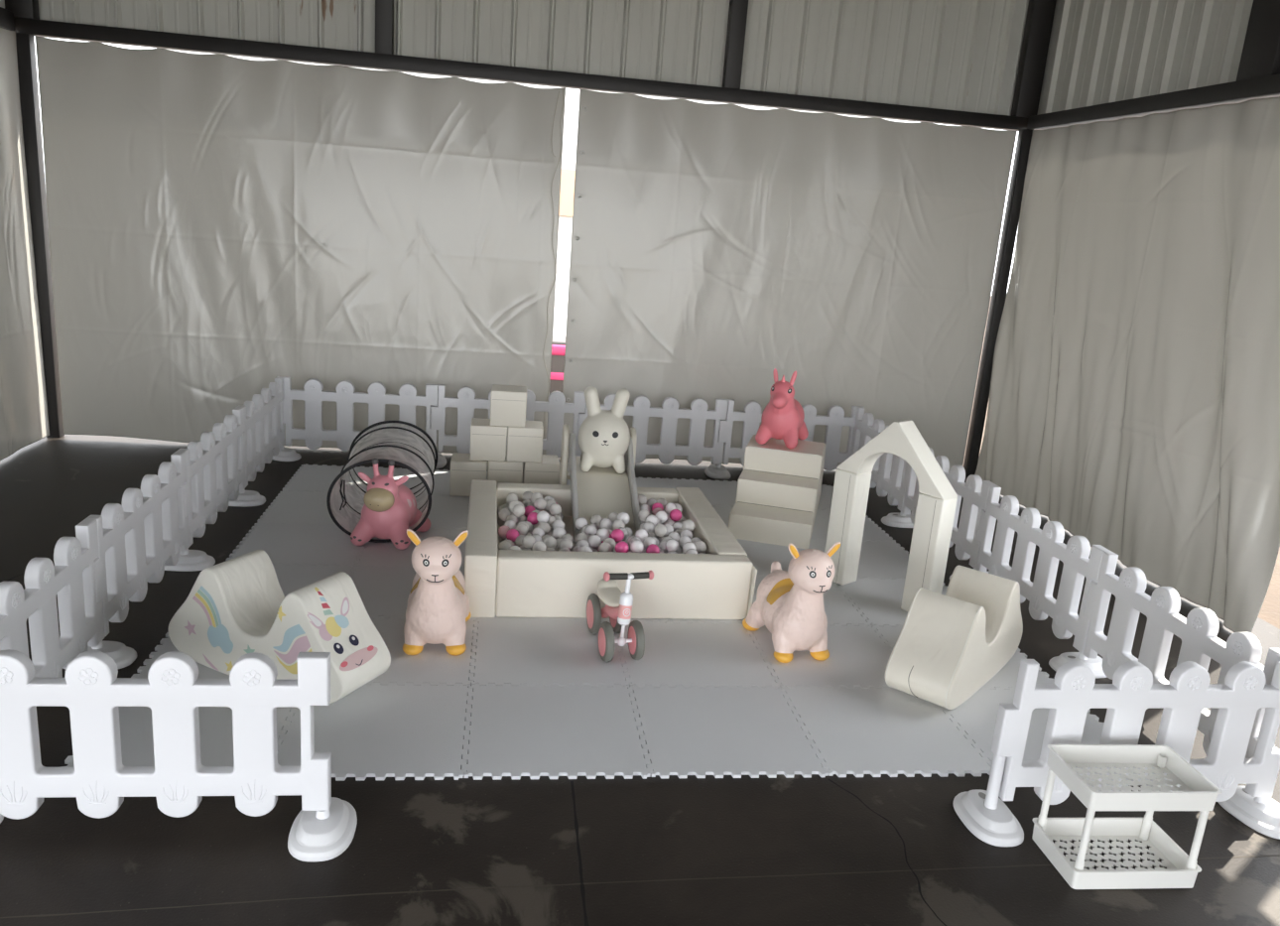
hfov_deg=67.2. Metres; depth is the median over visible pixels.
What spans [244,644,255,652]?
print
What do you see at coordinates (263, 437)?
picket fence
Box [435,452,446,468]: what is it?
stand
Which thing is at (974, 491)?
picket fence
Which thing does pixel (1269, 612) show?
ground
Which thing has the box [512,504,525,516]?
ball
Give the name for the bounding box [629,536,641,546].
ball
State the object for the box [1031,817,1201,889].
tray
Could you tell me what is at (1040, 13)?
trim
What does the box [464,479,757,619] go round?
pit
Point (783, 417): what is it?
hopper
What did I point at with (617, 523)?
ball
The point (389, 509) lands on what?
hopper
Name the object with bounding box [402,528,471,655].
hopper
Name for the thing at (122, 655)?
stand
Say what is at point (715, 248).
curtain
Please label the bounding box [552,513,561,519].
ball
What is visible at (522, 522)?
ball
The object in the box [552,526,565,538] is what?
ball
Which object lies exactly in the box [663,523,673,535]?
ball
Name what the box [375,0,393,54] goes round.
trim
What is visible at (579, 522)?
ball
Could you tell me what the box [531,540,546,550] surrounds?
ball
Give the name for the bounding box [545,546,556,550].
ball
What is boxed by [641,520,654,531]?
ball
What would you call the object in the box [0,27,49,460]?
curtain
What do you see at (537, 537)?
ball
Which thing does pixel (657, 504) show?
ball
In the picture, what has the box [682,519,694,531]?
ball
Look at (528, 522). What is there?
ball
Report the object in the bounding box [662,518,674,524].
ball
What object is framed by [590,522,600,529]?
ball
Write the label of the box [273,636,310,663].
print
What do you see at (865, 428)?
picket fence
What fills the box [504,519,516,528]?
ball
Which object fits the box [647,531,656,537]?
ball
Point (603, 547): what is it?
ball
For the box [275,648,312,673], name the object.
print
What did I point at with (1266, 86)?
trim
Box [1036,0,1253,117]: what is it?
wall
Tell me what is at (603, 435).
hopper
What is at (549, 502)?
ball
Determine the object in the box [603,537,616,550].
ball
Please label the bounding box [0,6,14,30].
trim
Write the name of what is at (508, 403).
cube
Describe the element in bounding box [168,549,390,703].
unicorn rocker
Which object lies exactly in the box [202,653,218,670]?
print
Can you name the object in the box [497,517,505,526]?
ball
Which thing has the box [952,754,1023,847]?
stand
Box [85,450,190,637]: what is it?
picket fence
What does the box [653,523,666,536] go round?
ball
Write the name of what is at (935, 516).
pillar
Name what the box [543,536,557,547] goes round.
ball
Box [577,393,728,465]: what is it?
picket fence
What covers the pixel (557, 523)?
ball
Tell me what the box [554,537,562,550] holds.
ball
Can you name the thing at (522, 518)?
ball
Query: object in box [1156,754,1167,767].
socket
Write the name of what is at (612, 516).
ball
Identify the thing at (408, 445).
tunnel
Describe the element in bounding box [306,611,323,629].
print
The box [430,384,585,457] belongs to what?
picket fence
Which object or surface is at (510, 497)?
ball
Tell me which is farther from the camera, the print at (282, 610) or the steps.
the steps
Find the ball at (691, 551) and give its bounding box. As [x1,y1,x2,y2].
[685,548,698,553]
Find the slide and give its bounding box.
[558,423,640,544]
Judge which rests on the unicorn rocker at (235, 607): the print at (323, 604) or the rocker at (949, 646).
the print at (323, 604)
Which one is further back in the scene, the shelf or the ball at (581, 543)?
the ball at (581, 543)
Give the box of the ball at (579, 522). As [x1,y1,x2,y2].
[574,516,587,529]
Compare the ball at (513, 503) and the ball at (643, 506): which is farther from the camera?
the ball at (643, 506)
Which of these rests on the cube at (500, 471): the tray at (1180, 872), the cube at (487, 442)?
the cube at (487, 442)
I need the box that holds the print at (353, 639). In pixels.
[349,635,359,645]
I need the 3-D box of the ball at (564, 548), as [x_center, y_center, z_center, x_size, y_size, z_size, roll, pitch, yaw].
[-0.351,0.424,4.471,0.065,0.065,0.065,2,15,-8]
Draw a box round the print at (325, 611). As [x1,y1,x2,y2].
[323,609,333,615]
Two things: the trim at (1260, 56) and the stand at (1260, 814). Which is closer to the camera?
the stand at (1260, 814)
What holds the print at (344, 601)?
attached to the unicorn rocker at (235, 607)
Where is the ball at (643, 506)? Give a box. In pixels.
[640,504,650,512]
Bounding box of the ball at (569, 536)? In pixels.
[561,533,574,543]
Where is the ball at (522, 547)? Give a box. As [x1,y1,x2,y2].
[519,544,530,550]
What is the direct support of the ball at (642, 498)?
on the pit
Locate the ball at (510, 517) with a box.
[505,514,517,523]
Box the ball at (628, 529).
[625,526,633,536]
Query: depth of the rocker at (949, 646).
3.79 m
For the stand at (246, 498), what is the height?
0.082 m
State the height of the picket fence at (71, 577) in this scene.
0.492 m
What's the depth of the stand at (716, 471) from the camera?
6.93 m
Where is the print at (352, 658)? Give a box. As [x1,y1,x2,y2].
[339,645,378,670]
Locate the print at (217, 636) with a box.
[207,623,233,653]
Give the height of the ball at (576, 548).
0.065 m
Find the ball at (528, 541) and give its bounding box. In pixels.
[521,534,535,548]
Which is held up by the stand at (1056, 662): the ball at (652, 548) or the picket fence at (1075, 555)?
the picket fence at (1075, 555)
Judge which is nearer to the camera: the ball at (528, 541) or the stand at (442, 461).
the ball at (528, 541)
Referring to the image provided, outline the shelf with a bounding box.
[1031,743,1221,889]
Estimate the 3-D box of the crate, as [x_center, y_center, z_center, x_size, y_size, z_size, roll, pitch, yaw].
[-0.746,-0.815,8.941,0.540,0.680,0.400,2,15,-8]
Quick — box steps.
[728,434,825,548]
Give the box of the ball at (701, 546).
[694,540,706,552]
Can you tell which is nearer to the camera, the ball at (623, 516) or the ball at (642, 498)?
the ball at (623, 516)
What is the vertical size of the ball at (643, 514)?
0.065 m
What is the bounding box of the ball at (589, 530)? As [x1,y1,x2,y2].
[584,524,597,537]
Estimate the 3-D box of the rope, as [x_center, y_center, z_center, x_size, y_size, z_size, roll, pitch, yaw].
[-0.628,-1.262,6.717,0.083,2.551,0.019,2,15,-8]
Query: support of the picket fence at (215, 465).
on the stand at (246, 498)
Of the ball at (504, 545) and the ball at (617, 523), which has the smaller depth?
the ball at (504, 545)
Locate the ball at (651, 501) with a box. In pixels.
[645,498,656,510]
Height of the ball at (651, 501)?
0.065 m
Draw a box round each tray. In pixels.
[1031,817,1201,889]
[1046,743,1221,810]
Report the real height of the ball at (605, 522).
0.065 m
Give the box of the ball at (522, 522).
[516,520,529,531]
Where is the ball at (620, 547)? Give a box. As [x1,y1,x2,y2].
[615,540,628,552]
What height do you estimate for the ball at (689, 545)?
0.065 m
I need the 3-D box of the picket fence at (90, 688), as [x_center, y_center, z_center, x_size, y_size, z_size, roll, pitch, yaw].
[-1.390,0.742,2.620,1.054,0.492,0.049,2,15,-8]
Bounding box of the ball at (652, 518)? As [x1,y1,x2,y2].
[645,514,657,525]
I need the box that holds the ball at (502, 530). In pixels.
[498,524,510,538]
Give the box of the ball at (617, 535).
[610,528,624,541]
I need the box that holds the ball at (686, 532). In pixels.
[679,528,692,538]
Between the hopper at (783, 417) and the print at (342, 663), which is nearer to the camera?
the print at (342, 663)
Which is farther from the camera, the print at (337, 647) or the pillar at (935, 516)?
the pillar at (935, 516)
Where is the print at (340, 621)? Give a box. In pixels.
[334,615,349,628]
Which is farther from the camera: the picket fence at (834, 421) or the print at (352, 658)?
the picket fence at (834, 421)
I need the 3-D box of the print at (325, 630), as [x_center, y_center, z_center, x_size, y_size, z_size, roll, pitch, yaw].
[-1.105,0.597,3.387,0.035,0.052,0.056,11,16,23]
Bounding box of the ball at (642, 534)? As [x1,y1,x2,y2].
[635,528,647,541]
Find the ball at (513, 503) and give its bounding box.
[508,500,519,512]
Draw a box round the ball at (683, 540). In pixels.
[678,535,691,547]
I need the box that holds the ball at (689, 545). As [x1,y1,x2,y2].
[682,541,696,553]
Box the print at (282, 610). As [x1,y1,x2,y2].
[277,605,285,621]
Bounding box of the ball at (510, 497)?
[506,493,517,503]
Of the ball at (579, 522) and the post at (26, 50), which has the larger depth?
the post at (26, 50)
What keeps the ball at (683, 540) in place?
on the pit
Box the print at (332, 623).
[325,616,341,637]
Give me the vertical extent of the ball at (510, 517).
0.065 m
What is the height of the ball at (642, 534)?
0.065 m
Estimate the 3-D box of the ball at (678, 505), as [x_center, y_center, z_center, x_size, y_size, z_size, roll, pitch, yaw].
[0.195,0.250,5.187,0.065,0.065,0.065,2,15,-8]
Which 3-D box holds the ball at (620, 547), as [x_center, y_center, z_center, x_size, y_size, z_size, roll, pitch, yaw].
[-0.086,0.397,4.492,0.065,0.065,0.065,2,15,-8]
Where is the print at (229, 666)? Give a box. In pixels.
[225,660,232,670]
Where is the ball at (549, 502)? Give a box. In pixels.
[545,499,556,511]
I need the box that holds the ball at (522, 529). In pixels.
[515,523,528,535]
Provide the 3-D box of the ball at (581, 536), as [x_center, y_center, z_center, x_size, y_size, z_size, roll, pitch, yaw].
[-0.283,0.372,4.675,0.065,0.065,0.065,2,15,-8]
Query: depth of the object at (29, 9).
5.95 m
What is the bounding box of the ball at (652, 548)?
[645,543,659,552]
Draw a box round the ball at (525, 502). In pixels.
[521,499,530,507]
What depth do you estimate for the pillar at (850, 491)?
4.94 m
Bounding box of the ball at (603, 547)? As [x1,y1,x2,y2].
[598,541,612,551]
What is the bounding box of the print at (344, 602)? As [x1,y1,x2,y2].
[342,600,348,614]
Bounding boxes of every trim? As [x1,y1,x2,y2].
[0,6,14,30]
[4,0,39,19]
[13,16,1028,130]
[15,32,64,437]
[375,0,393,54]
[721,0,748,89]
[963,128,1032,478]
[1010,0,1056,117]
[1026,73,1279,129]
[1236,0,1279,81]
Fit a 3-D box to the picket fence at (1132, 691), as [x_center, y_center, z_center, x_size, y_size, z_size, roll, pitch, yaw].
[1.610,0.861,3.070,1.010,0.492,0.049,2,15,-9]
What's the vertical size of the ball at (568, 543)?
0.065 m
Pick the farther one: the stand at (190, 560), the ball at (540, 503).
the ball at (540, 503)
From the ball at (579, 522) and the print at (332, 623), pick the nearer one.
the print at (332, 623)
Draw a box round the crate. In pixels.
[549,336,565,393]
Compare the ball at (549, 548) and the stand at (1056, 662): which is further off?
the ball at (549, 548)
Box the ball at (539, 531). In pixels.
[531,526,544,536]
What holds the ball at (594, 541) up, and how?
on the ball
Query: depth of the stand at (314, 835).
2.70 m
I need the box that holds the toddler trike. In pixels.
[586,570,653,661]
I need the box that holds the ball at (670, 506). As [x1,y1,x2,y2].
[664,502,676,513]
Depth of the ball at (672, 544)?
4.59 m
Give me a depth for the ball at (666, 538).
4.74 m
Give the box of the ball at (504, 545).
[498,540,511,549]
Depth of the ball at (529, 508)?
5.01 m
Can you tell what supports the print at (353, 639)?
on the unicorn rocker at (235, 607)
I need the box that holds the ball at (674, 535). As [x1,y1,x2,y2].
[667,531,680,540]
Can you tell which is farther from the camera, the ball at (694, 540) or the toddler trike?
the ball at (694, 540)
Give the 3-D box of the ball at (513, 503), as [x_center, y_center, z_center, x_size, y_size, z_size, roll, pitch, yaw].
[-0.647,0.226,4.976,0.065,0.065,0.065,2,15,-8]
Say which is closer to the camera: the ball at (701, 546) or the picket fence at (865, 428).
the ball at (701, 546)
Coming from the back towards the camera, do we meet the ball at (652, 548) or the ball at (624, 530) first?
the ball at (624, 530)
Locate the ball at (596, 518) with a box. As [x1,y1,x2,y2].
[590,513,602,524]
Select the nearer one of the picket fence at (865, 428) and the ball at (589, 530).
the ball at (589, 530)
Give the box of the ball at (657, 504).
[651,502,663,511]
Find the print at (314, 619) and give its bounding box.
[308,614,321,626]
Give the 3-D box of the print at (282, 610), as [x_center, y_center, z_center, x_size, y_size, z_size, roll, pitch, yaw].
[-1.270,0.532,3.405,0.054,0.065,0.008,14,17,33]
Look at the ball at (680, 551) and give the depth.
4.68 m
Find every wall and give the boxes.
[0,0,4,8]
[38,0,1028,116]
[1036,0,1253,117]
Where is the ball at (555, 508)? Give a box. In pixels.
[548,503,561,514]
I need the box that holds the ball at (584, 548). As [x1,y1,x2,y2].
[578,545,592,551]
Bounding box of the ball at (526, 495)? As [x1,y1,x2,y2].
[521,491,532,501]
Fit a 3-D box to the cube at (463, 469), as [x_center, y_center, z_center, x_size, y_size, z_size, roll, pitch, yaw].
[-1.079,0.074,6.065,0.221,0.222,0.222,2,15,-8]
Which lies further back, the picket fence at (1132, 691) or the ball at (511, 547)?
the ball at (511, 547)
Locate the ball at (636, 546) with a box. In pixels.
[630,539,643,552]
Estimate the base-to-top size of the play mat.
0.013 m
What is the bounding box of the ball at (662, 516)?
[655,511,667,522]
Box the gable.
[836,419,957,499]
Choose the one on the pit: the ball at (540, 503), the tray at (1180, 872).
the ball at (540, 503)
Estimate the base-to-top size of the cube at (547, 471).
0.222 m
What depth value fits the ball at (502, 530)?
4.71 m
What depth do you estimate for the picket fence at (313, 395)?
6.54 m
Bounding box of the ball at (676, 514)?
[669,509,681,520]
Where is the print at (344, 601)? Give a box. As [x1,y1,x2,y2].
[340,597,349,616]
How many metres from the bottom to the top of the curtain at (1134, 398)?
2.570 m
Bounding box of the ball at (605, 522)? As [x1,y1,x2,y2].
[599,517,612,528]
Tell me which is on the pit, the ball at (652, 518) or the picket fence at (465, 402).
the ball at (652, 518)
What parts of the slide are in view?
ladder panel, rail, rail, ladder panel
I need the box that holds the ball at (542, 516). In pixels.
[536,510,549,522]
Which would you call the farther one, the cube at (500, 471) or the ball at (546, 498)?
the cube at (500, 471)
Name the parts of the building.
tan panel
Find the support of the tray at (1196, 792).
on the shelf
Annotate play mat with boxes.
[59,463,1104,780]
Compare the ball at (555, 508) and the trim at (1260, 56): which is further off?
the ball at (555, 508)
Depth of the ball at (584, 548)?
4.41 m
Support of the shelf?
on the floor
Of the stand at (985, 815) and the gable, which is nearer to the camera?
the stand at (985, 815)
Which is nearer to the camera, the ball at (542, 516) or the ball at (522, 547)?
the ball at (522, 547)
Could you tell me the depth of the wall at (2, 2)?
5.99 m
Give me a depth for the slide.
5.30 m
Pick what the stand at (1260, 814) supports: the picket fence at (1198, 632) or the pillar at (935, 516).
the picket fence at (1198, 632)
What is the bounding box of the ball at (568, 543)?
[559,537,573,549]
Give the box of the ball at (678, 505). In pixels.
[674,503,681,511]
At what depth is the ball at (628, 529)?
4.86 m
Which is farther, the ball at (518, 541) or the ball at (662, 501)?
the ball at (662, 501)
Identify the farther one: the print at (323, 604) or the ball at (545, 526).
the ball at (545, 526)
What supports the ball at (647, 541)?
in the pit
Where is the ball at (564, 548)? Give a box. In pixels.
[558,546,570,551]
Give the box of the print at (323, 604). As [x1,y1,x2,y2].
[321,602,330,608]
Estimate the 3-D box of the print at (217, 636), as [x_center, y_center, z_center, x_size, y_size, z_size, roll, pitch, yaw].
[-1.554,0.645,3.561,0.129,0.114,0.001,11,16,23]
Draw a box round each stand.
[62,640,137,668]
[164,548,215,571]
[228,488,265,507]
[272,445,301,461]
[287,796,357,861]
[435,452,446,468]
[704,463,730,479]
[881,511,913,527]
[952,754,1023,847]
[1048,651,1107,678]
[1218,784,1279,839]
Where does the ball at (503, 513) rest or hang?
on the pit
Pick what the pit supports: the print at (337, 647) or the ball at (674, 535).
the ball at (674, 535)
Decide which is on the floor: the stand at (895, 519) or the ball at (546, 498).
the stand at (895, 519)
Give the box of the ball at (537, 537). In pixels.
[531,533,542,541]
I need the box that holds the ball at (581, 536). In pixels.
[575,532,588,542]
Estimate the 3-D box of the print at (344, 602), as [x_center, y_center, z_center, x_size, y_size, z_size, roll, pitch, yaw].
[-1.072,0.524,3.501,0.015,0.037,0.046,4,14,-1]
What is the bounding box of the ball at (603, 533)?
[596,527,609,540]
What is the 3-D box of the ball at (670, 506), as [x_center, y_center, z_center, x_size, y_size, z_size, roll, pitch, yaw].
[0.164,0.243,5.127,0.065,0.065,0.065,2,15,-8]
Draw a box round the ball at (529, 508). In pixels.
[523,505,535,516]
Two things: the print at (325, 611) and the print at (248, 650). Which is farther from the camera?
the print at (248, 650)
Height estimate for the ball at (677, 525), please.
0.065 m
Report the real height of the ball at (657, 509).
0.065 m
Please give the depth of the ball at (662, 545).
4.64 m
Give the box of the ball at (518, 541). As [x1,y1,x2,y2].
[514,534,524,546]
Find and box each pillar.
[824,468,871,585]
[900,493,957,611]
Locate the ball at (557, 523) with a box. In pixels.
[551,518,564,528]
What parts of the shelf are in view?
post, post, post, post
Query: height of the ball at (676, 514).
0.065 m
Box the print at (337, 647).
[333,642,343,653]
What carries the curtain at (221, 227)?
hanging from the wall at (951, 55)
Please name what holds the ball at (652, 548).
on the ball
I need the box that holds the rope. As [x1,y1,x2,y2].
[542,89,563,438]
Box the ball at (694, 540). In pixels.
[691,536,701,543]
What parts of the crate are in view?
lid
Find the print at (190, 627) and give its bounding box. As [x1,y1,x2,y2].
[184,620,195,635]
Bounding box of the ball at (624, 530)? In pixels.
[618,527,628,540]
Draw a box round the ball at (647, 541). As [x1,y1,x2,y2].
[642,536,656,548]
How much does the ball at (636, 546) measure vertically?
0.065 m
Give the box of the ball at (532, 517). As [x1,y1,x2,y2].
[526,512,538,524]
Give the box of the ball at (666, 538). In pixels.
[661,535,672,540]
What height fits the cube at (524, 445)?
0.222 m
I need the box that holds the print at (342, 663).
[340,660,348,666]
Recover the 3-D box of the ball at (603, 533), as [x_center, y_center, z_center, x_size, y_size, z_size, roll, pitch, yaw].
[-0.181,0.349,4.694,0.065,0.065,0.065,2,15,-8]
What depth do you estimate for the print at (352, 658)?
3.44 m
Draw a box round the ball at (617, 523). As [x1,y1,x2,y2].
[612,518,625,529]
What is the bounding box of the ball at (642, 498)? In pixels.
[638,494,646,505]
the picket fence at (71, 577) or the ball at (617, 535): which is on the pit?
the ball at (617, 535)
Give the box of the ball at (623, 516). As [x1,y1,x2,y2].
[617,512,630,523]
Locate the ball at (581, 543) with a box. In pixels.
[575,539,589,546]
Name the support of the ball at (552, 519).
on the ball
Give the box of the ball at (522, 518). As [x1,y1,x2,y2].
[516,514,526,522]
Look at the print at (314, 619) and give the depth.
3.37 m
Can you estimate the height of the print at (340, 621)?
0.046 m
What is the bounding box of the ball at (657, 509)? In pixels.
[651,507,663,514]
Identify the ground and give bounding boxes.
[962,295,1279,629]
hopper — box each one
[350,458,430,549]
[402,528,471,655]
[578,385,630,473]
[742,541,840,662]
[755,368,808,448]
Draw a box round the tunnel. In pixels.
[326,420,437,542]
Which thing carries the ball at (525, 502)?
on the pit
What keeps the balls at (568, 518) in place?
on the pit
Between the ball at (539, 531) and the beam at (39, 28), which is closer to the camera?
the ball at (539, 531)
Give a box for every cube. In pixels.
[449,452,487,496]
[469,417,507,461]
[487,460,522,483]
[489,384,526,427]
[506,420,543,462]
[522,454,559,484]
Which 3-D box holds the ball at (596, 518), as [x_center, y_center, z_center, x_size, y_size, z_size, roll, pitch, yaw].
[-0.224,0.297,4.949,0.065,0.065,0.065,2,15,-8]
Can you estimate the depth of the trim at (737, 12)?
6.58 m
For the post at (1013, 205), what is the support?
attached to the wall at (1099, 52)
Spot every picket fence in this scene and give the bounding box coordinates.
[0,518,104,677]
[0,648,331,819]
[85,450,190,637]
[177,406,246,545]
[237,376,284,486]
[282,376,438,450]
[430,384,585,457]
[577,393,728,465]
[717,398,864,470]
[850,406,906,511]
[902,447,996,569]
[976,485,1111,653]
[991,658,1279,804]
[1083,551,1279,758]
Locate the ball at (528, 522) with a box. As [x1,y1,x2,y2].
[524,520,532,532]
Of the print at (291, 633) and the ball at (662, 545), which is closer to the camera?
the print at (291, 633)
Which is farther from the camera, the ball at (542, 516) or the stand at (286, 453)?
the stand at (286, 453)
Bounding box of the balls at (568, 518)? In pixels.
[497,513,574,551]
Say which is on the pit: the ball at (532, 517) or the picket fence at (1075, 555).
the ball at (532, 517)
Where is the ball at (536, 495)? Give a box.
[530,492,542,502]
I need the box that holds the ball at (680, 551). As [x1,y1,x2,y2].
[676,545,682,553]
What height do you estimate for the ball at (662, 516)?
0.065 m
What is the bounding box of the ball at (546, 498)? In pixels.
[543,496,554,501]
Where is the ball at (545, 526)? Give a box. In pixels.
[537,521,550,534]
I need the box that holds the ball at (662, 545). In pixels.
[658,540,667,553]
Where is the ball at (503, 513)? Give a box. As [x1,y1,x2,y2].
[498,508,511,520]
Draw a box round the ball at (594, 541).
[588,534,601,547]
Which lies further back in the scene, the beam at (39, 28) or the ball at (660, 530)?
the beam at (39, 28)
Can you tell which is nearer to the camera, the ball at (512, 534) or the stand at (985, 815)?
the stand at (985, 815)
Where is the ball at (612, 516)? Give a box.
[607,512,618,522]
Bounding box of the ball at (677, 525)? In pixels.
[671,521,682,531]
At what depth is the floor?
2.81 m
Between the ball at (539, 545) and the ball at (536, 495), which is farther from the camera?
the ball at (536, 495)
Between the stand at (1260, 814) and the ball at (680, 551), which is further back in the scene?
the ball at (680, 551)
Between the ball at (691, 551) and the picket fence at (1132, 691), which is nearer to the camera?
the picket fence at (1132, 691)
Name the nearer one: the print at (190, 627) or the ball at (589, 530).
the print at (190, 627)
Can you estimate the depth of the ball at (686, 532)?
4.81 m
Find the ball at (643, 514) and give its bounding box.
[638,509,650,521]
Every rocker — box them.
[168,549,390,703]
[885,565,1023,709]
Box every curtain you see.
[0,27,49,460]
[34,35,565,454]
[562,88,1017,472]
[974,96,1279,633]
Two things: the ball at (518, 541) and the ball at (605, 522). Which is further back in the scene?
the ball at (605, 522)
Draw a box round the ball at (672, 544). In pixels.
[665,538,678,551]
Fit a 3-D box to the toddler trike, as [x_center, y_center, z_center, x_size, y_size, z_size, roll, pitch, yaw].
[-0.085,0.595,4.055,0.216,0.370,0.435,0,15,-17]
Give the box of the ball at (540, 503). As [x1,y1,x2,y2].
[533,498,546,510]
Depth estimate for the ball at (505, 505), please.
5.06 m
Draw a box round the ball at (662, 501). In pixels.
[656,498,667,509]
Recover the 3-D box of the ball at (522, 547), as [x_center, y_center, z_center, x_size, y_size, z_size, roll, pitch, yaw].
[-0.545,0.418,4.543,0.065,0.065,0.065,2,15,-8]
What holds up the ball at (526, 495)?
on the pit
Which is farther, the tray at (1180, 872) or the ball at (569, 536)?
the ball at (569, 536)
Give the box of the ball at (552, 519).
[546,513,555,526]
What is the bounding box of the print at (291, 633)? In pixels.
[272,624,305,651]
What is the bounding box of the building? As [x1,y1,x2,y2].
[170,49,914,336]
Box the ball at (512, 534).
[506,528,518,541]
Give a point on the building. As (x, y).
(572, 103)
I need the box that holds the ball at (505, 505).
[500,503,509,510]
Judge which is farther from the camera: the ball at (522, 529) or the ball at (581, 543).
the ball at (522, 529)
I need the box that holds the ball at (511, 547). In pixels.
[508,545,520,549]
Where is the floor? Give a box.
[0,434,1279,925]
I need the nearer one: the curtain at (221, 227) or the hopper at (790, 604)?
the hopper at (790, 604)
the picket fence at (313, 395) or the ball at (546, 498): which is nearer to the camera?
the ball at (546, 498)
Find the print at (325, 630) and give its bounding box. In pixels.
[319,624,332,640]
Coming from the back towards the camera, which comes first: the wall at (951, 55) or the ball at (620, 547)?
the wall at (951, 55)
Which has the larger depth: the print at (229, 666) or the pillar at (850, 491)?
the pillar at (850, 491)
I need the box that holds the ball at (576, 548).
[571,545,581,551]

